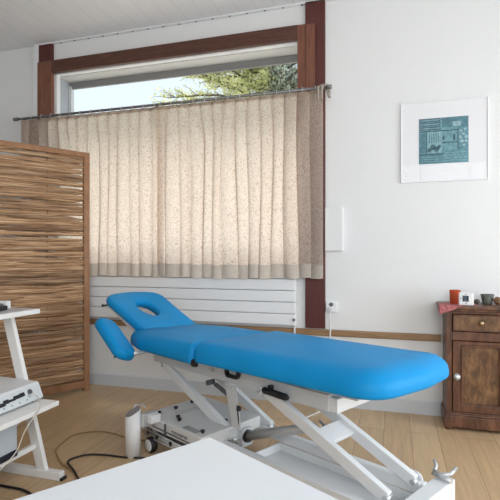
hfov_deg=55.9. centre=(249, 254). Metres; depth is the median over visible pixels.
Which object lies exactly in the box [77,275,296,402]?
radiator
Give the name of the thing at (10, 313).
shelf
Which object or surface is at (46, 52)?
trim
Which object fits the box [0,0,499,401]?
wall
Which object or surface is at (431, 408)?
baseboard
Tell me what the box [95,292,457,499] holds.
table
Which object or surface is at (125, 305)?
cushion
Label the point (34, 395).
wire
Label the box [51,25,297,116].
window
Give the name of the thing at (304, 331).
trim
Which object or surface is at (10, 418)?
shelf
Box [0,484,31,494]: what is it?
cable
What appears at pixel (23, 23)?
ceiling
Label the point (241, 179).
curtain
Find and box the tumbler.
[449,290,460,303]
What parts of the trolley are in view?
leg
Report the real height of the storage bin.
0.172 m
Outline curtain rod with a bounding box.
[13,84,331,120]
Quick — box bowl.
[480,294,493,303]
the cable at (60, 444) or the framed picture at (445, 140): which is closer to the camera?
the cable at (60, 444)
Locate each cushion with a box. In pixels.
[106,292,194,329]
[130,324,265,363]
[195,331,448,399]
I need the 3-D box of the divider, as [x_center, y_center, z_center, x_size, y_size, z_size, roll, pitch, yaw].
[-2.088,0.147,3.611,1.750,2.105,0.041,0,0,-42]
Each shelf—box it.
[0,308,39,319]
[0,399,58,430]
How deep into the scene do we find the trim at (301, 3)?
4.10 m
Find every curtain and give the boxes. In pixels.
[21,103,163,276]
[158,83,330,278]
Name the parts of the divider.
rail, weaving rod, rail, post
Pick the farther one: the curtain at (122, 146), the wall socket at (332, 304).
the curtain at (122, 146)
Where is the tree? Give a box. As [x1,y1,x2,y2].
[150,63,296,105]
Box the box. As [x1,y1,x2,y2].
[325,207,342,250]
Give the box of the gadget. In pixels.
[0,301,10,310]
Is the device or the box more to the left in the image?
the device
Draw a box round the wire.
[0,395,40,469]
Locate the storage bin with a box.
[0,423,18,463]
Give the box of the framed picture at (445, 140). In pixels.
[401,96,488,182]
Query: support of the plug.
hanging from the wall socket at (332, 304)
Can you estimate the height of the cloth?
0.064 m
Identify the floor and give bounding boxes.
[0,384,499,499]
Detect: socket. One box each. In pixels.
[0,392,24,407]
[326,301,336,311]
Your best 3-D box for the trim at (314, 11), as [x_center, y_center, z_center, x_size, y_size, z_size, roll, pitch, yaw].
[0.524,-0.725,3.777,0.159,2.620,0.030,0,0,17]
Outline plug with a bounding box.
[307,307,331,417]
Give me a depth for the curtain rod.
3.99 m
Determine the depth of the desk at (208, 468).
0.96 m
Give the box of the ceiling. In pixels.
[0,0,312,51]
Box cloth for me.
[438,302,478,313]
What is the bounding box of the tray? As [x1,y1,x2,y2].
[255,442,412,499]
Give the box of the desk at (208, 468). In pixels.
[14,437,337,499]
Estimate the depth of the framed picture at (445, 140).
3.50 m
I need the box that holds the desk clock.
[459,292,473,305]
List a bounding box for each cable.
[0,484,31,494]
[55,431,144,479]
[67,453,144,478]
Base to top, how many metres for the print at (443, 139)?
0.339 m
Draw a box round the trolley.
[0,308,66,480]
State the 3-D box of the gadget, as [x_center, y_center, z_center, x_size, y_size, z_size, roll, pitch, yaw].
[-1.378,0.281,2.572,0.070,0.048,0.162,0,0,2]
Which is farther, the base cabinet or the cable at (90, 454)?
the base cabinet
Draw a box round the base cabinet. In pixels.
[436,301,499,431]
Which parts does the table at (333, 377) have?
armrest, headrest rail, foot post, control rod, control rod, control rod, rating plate, lift arm, knob, hanging plate, rail, lift arm, rail, lift arm, leg frame, cross plate, rail, lift arm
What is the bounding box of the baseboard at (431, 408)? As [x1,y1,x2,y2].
[90,372,441,416]
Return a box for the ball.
[493,297,499,304]
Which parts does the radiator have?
tube panel, tube panel, tube panel, tube panel, tube panel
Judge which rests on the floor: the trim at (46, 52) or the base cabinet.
the base cabinet
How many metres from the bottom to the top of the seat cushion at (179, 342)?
0.134 m
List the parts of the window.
guide rail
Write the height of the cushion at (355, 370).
0.144 m
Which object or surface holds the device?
on the trolley
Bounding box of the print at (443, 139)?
[419,115,468,163]
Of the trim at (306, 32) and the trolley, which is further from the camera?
the trim at (306, 32)
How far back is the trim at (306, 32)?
3.75 m
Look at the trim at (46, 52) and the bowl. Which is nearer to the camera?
the bowl
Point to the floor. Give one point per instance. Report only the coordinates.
(415, 440)
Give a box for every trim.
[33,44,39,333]
[37,61,53,118]
[39,0,335,44]
[39,43,53,61]
[90,318,440,341]
[297,23,314,91]
[305,0,324,328]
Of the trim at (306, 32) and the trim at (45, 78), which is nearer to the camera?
the trim at (306, 32)
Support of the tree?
on the ground
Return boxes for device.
[0,376,42,414]
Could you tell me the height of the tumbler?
0.095 m
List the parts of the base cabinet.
knob, drawer, door, moulding, moulding, panel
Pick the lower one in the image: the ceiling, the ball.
the ball
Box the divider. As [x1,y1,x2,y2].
[0,140,89,395]

